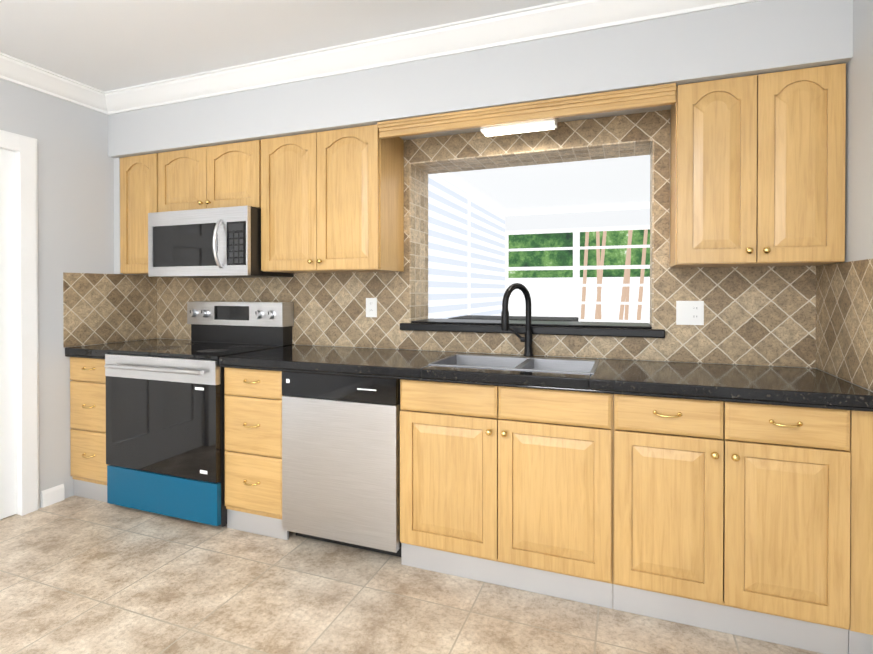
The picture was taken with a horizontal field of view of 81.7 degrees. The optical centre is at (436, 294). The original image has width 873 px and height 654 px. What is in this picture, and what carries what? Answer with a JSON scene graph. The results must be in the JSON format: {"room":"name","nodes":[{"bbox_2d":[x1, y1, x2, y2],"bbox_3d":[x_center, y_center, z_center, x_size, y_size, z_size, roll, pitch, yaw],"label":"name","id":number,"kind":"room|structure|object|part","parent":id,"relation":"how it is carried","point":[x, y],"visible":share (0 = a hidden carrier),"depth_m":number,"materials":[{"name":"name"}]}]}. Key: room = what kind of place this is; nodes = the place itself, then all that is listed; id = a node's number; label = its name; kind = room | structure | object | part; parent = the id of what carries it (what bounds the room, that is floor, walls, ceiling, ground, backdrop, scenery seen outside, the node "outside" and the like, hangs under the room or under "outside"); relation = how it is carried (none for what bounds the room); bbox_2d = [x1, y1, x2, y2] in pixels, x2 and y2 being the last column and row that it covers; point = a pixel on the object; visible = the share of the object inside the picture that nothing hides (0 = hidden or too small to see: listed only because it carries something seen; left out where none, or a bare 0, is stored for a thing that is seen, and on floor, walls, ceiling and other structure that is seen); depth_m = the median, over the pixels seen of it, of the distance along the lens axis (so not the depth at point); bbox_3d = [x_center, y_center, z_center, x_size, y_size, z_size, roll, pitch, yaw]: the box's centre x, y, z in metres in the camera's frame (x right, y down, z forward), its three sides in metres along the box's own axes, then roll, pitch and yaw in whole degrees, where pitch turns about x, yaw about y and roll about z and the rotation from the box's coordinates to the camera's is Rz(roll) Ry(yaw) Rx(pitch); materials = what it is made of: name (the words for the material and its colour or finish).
{"room":"kitchen","nodes":[
{"label":"kitchen","id":0,"kind":"room"},
{"bbox_2d":[0,78,155,507],"bbox_3d":[-2.905,-0.009,1.523,0.150,2.515,4.600,0,0,21],"label":"wall","id":1,"kind":"structure","parent":0,"point":[75,198],"depth_m":3.02,"materials":[{"name":"grey paint"}]},
{"bbox_2d":[0,148,16,519],"bbox_3d":[-2.500,0.221,2.403,0.108,2.030,0.902,0,0,21],"label":"door leaf","id":2,"kind":"structure","parent":1,"relation":"in","point":[8,445],"depth_m":2.79,"materials":[{"name":"white wood"}]},
{"bbox_2d":[0,130,38,515],"bbox_3d":[-2.553,0.178,2.423,0.169,2.128,1.086,0,0,21],"label":"door frame","id":3,"kind":"structure","parent":1,"relation":"attached to","point":[23,148],"depth_m":2.84,"materials":[{"name":"white wood"}]},
{"bbox_2d":[41,484,64,507],"bbox_3d":[-1.095,1.208,0.495,3.969,0.095,3.944,0,0,21],"label":"baseboard","id":4,"kind":"structure","parent":1,"relation":"attached to","point":[52,495],"depth_m":2.98,"materials":[{"name":"white wood"}]},
{"bbox_2d":[0,52,111,114],"bbox_3d":[-2.855,-1.212,1.303,0.092,0.105,4.239,0,0,21],"label":"crown molding","id":5,"kind":"structure","parent":1,"relation":"attached to","point":[12,69],"depth_m":2.92,"materials":[{"name":"white wood"}]},
{"bbox_2d":[0,0,561,91],"bbox_3d":[-0.957,-1.292,0.840,4.270,0.060,5.020,0,0,21],"label":"ceiling","id":6,"kind":"structure","parent":0,"point":[105,45],"depth_m":2.43,"materials":[{"name":"white paint"}]},
{"bbox_2d":[0,495,822,653],"bbox_3d":[-1.005,1.284,0.732,4.270,0.060,4.750,0,0,21],"label":"floor","id":7,"kind":"structure","parent":0,"point":[80,575],"depth_m":2.03,"materials":[{"name":"tile"}]},
{"bbox_2d":[70,357,107,501],"bbox_3d":[-1.962,0.799,3.276,0.372,0.871,0.643,0,0,21],"label":"base cabinet","id":8,"kind":"object","parent":7,"relation":"on","point":[88,469],"visible":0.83,"depth_m":3.01,"materials":[{"name":"brown wood"}]},
{"bbox_3d":[-2.070,0.699,2.989,0.100,0.534,0.031,0,0,21],"label":"handle","id":9,"kind":"part","parent":8,"relation":"part of","materials":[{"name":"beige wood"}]},
{"bbox_2d":[104,301,293,526],"bbox_3d":[-1.414,0.645,3.036,0.818,1.184,0.698,0,0,21],"label":"range","id":10,"kind":"object","parent":7,"relation":"on","point":[165,450],"visible":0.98,"depth_m":2.78,"materials":[{"name":"black glass"}]},
{"bbox_2d":[224,367,288,539],"bbox_3d":[-0.839,0.802,2.851,0.382,0.871,0.643,0,0,21],"label":"base cabinet","id":11,"kind":"object","parent":7,"relation":"on","point":[253,441],"visible":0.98,"depth_m":2.58,"materials":[{"name":"brown wood"}]},
{"bbox_3d":[-0.948,0.702,2.564,0.100,0.534,0.031,0,0,21],"label":"handle","id":12,"kind":"part","parent":11,"relation":"part of","materials":[{"name":"gold metal"}]},
{"bbox_2d":[282,371,400,556],"bbox_3d":[-0.363,0.802,2.677,0.626,0.867,0.628,0,0,21],"label":"dishwasher","id":13,"kind":"object","parent":7,"relation":"on","point":[340,460],"visible":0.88,"depth_m":2.38,"materials":[{"name":"silver metal"}]},
{"bbox_2d":[400,380,613,608],"bbox_3d":[0.359,0.805,2.396,0.916,0.871,0.644,0,0,21],"label":"base cabinet","id":14,"kind":"object","parent":7,"relation":"on","point":[511,487],"visible":0.96,"depth_m":2.11,"materials":[{"name":"brown wood"}]},
{"bbox_2d":[65,338,872,411],"bbox_3d":[-0.280,0.352,2.639,3.953,0.054,0.640,0,0,21],"label":"countertop","id":15,"kind":"structure","parent":14,"relation":"on","point":[791,386],"depth_m":2.12,"materials":[{"name":"stone"}]},
{"bbox_2d":[428,354,598,373],"bbox_3d":[0.378,0.432,2.400,0.734,0.220,0.414,0,0,21],"label":"sink basin","id":16,"kind":"object","parent":15,"relation":"in","point":[583,366],"visible":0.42,"depth_m":2.51,"materials":[{"name":"metal"}]},
{"bbox_2d":[501,283,533,356],"bbox_3d":[0.412,0.132,2.555,0.131,0.378,0.218,0,0,21],"label":"faucet","id":17,"kind":"object","parent":15,"relation":"on","point":[528,349],"visible":1,"depth_m":2.60,"materials":[{"name":"black metal"}]},
{"bbox_3d":[0.251,0.579,2.109,0.092,0.027,0.032,0,0,21],"label":"handle","id":18,"kind":"part","parent":14,"relation":"part of","materials":[{"name":"gold metal"}]},
{"bbox_2d":[613,394,872,653],"bbox_3d":[1.181,0.808,2.085,0.838,0.871,0.644,0,0,21],"label":"base cabinet","id":19,"kind":"object","parent":7,"relation":"on","point":[733,518],"depth_m":1.81,"materials":[{"name":"brown wood"}]},
{"bbox_3d":[1.035,0.517,1.811,0.476,0.156,0.032,0,0,21],"label":"handle","id":20,"kind":"part","parent":19,"relation":"part of","materials":[{"name":"gold metal"}]},
{"bbox_3d":[1.445,0.810,1.708,0.078,0.871,0.026,0,0,21],"label":"base cabinet filler","id":21,"kind":"part","parent":19,"relation":"part of","materials":[{"name":"beige wood"}]},
{"bbox_2d":[108,0,852,157],"bbox_3d":[-0.227,-1.086,2.768,3.970,0.379,0.360,0,0,21],"label":"soffit","id":22,"kind":"structure","parent":0,"point":[754,38],"depth_m":2.35,"materials":[{"name":"grey paint"}]},
{"bbox_2d":[104,0,760,113],"bbox_3d":[-0.298,-1.221,2.552,3.750,0.105,0.092,0,0,21],"label":"crown molding","id":23,"kind":"structure","parent":22,"relation":"attached to","point":[554,19],"depth_m":2.48,"materials":[{"name":"white wood"}]},
{"bbox_2d":[480,118,556,136],"bbox_3d":[0.399,-0.844,2.462,0.360,0.095,0.092,0,0,21],"label":"light fixture","id":24,"kind":"object","parent":22,"relation":"attached to","point":[524,127],"visible":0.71,"depth_m":2.44,"materials":[{"name":"white plastic"}]},
{"bbox_2d":[377,83,675,138],"bbox_3d":[0.358,-0.854,2.394,1.408,0.076,0.048,0,0,21],"label":"wood valance","id":25,"kind":"object","parent":22,"relation":"attached to","point":[634,98],"visible":0.96,"depth_m":2.35,"materials":[{"name":"brown wood"}]},
{"bbox_2d":[158,110,817,368],"bbox_3d":[-0.116,-0.020,3.070,4.270,2.515,0.270,0,0,21],"label":"wall","id":26,"kind":"structure","parent":0,"point":[555,356],"depth_m":2.64,"materials":[{"name":"brown tile"}]},
{"bbox_2d":[114,153,157,274],"bbox_3d":[-1.902,-0.517,3.401,0.391,0.764,0.349,0,0,21],"label":"upper cabinet","id":27,"kind":"object","parent":26,"relation":"attached to","point":[138,188],"depth_m":3.27,"materials":[{"name":"brown wood"}]},
{"bbox_3d":[-2.054,-0.518,3.477,0.052,0.764,0.314,0,0,21],"label":"wall cabinet filler panel","id":28,"kind":"part","parent":27,"relation":"part of","materials":[{"name":"beige wood"}]},
{"bbox_2d":[158,140,260,211],"bbox_3d":[-1.343,-0.701,3.188,0.800,0.394,0.349,0,0,21],"label":"upper cabinet","id":29,"kind":"object","parent":26,"relation":"attached to","point":[220,176],"visible":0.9,"depth_m":3.04,"materials":[{"name":"brown wood"}]},
{"bbox_3d":[-1.399,-0.553,3.041,0.087,0.027,0.032,0,0,21],"label":"knob","id":30,"kind":"part","parent":29,"relation":"part of","materials":[{"name":"gold metal"}]},
{"bbox_2d":[148,206,292,277],"bbox_3d":[-1.351,-0.303,3.124,0.760,0.390,0.479,0,0,21],"label":"microwave","id":31,"kind":"object","parent":29,"relation":"attached to","point":[223,242],"visible":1,"depth_m":2.94,"materials":[{"name":"silver metal"}]},
{"bbox_2d":[261,124,403,272],"bbox_3d":[-0.610,-0.514,2.912,0.764,0.764,0.349,0,0,21],"label":"upper cabinet","id":32,"kind":"object","parent":26,"relation":"attached to","point":[332,201],"visible":0.98,"depth_m":2.77,"materials":[{"name":"brown wood"}]},
{"bbox_3d":[-0.666,-0.181,2.766,0.087,0.027,0.032,0,0,21],"label":"knob","id":33,"kind":"part","parent":32,"relation":"part of","materials":[{"name":"gold metal"}]},
{"bbox_2d":[63,110,872,390],"bbox_3d":[-0.279,-0.285,2.639,3.968,1.218,0.647,0,0,21],"label":"tile backsplash","id":34,"kind":"structure","parent":26,"relation":"attached to","point":[820,317],"depth_m":2.58,"materials":[{"name":"brown tile"}]},
{"bbox_2d":[366,298,376,316],"bbox_3d":[-0.390,0.080,3.018,0.072,0.115,0.006,0,0,21],"label":"electrical outlet plate","id":35,"kind":"object","parent":34,"relation":"attached to","point":[371,307],"visible":1,"depth_m":3.02,"materials":[{"name":"white plastic"}]},
{"bbox_2d":[676,301,703,324],"bbox_3d":[1.211,0.089,2.411,0.118,0.115,0.006,0,0,21],"label":"electrical outlet plate","id":36,"kind":"object","parent":34,"relation":"attached to","point":[689,312],"visible":1,"depth_m":2.41,"materials":[{"name":"white plastic"}]},
{"bbox_2d":[409,139,653,328],"bbox_3d":[0.502,-0.296,2.829,1.304,0.929,0.277,0,0,21],"label":"frame","id":37,"kind":"structure","parent":26,"relation":"in","point":[419,172],"depth_m":2.93,"materials":[{"name":"beige tile"}]},
{"bbox_2d":[400,318,664,337],"bbox_3d":[0.502,0.183,2.832,1.405,0.052,0.340,0,0,21],"label":"window sill","id":38,"kind":"structure","parent":26,"relation":"attached to","point":[619,329],"depth_m":2.68,"materials":[{"name":"black stone"}]},
{"bbox_2d":[670,63,845,267],"bbox_3d":[1.346,-0.508,2.171,0.594,0.764,0.349,0,0,21],"label":"upper cabinet","id":39,"kind":"object","parent":26,"relation":"attached to","point":[757,170],"visible":1,"depth_m":2.04,"materials":[{"name":"brown wood"}]},
{"bbox_3d":[1.290,-0.175,2.025,0.087,0.027,0.032,0,0,21],"label":"knob","id":40,"kind":"part","parent":39,"relation":"part of","materials":[{"name":"gold metal"}]},
{"bbox_2d":[449,155,649,230],"bbox_3d":[2.736,-0.028,3.781,5.400,2.520,3.080,0,0,21],"label":"ceiling","id":41,"kind":"structure","parent":0,"point":[603,181],"depth_m":4.80,"materials":[{"name":"white paint"}]},
{"bbox_2d":[437,172,649,322],"bbox_3d":[2.725,-0.278,3.799,5.235,1.420,2.970,0,0,21],"label":"window frames","id":42,"kind":"structure","parent":41,"relation":"in","point":[576,285],"depth_m":5.72,"materials":[{"name":"grey"}]},
{"bbox_2d":[428,174,504,318],"bbox_3d":[0.309,-0.271,4.672,0.004,1.295,2.850,0,0,21],"label":"window blind","id":43,"kind":"object","parent":42,"relation":"attached to","point":[447,249],"visible":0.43,"depth_m":4.43,"materials":[{"name":"grey plastic"}]},
{"bbox_3d":[0.319,-0.299,4.660,0.045,1.350,2.875,0,0,21],"label":"sunroom window blind rail","id":44,"kind":"part","parent":42,"relation":"part of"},
{"bbox_2d":[818,0,872,391],"bbox_3d":[0.948,0.001,0.063,0.150,2.515,4.600,0,0,21],"label":"wall","id":45,"kind":"structure","parent":0,"point":[859,169],"depth_m":1.84,"materials":[{"name":"grey paint"}]},
{"bbox_3d":[2.736,1.262,3.790,5.400,0.060,3.080,0,0,21],"label":"floor","id":46,"kind":"structure","parent":0,"visible":0},
{"bbox_2d":[448,315,577,321],"bbox_3d":[0.502,0.694,3.253,0.760,1.085,0.400,0,0,21],"label":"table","id":47,"kind":"object","parent":46,"relation":"on","point":[533,318],"visible":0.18,"depth_m":3.15,"materials":[{"name":"black"}]},
{"label":"outside","id":48,"kind":"structure","parent":0,"visible":0},
{"bbox_2d":[508,229,649,277],"bbox_3d":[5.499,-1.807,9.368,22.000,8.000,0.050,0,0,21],"label":"trees","id":49,"kind":"object","parent":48,"point":[615,256],"depth_m":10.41,"materials":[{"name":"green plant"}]},
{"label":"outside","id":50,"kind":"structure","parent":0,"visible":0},
{"bbox_3d":[4.138,1.289,5.798,22.000,0.019,7.630,0,0,21],"label":"lawn","id":51,"kind":"structure","parent":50,"visible":0},
{"bbox_2d":[508,277,649,323],"bbox_3d":[4.790,0.716,7.515,22.000,1.980,0.050,0,0,21],"label":"fence","id":52,"kind":"object","parent":51,"relation":"on","point":[611,311],"depth_m":8.44,"materials":[{"name":"grey"}]},
{"bbox_2d":[581,234,585,318],"bbox_3d":[2.171,-0.242,7.404,0.232,3.503,0.060,0,0,21],"label":"trunk","id":53,"kind":"object","parent":51,"relation":"on","point":[584,271],"depth_m":7.39,"materials":[{"name":"brown"}]},
{"bbox_2d":[586,231,606,318],"bbox_3d":[2.346,-0.241,7.231,0.362,3.504,0.060,0,0,21],"label":"trunk","id":54,"kind":"object","parent":51,"relation":"on","point":[600,262],"depth_m":7.23,"materials":[{"name":"brown"}]},
{"bbox_2d":[619,230,641,319],"bbox_3d":[2.625,-0.240,7.019,0.414,3.505,0.060,0,0,21],"label":"trunk","id":55,"kind":"object","parent":51,"relation":"on","point":[625,291],"depth_m":7.11,"materials":[{"name":"brown"}]},
{"bbox_2d":[642,229,647,296],"bbox_3d":[2.900,-0.241,7.129,0.310,3.504,0.060,0,0,21],"label":"trunk","id":56,"kind":"object","parent":51,"relation":"on","point":[646,230],"depth_m":7.10,"materials":[{"name":"brown"}]}
]}

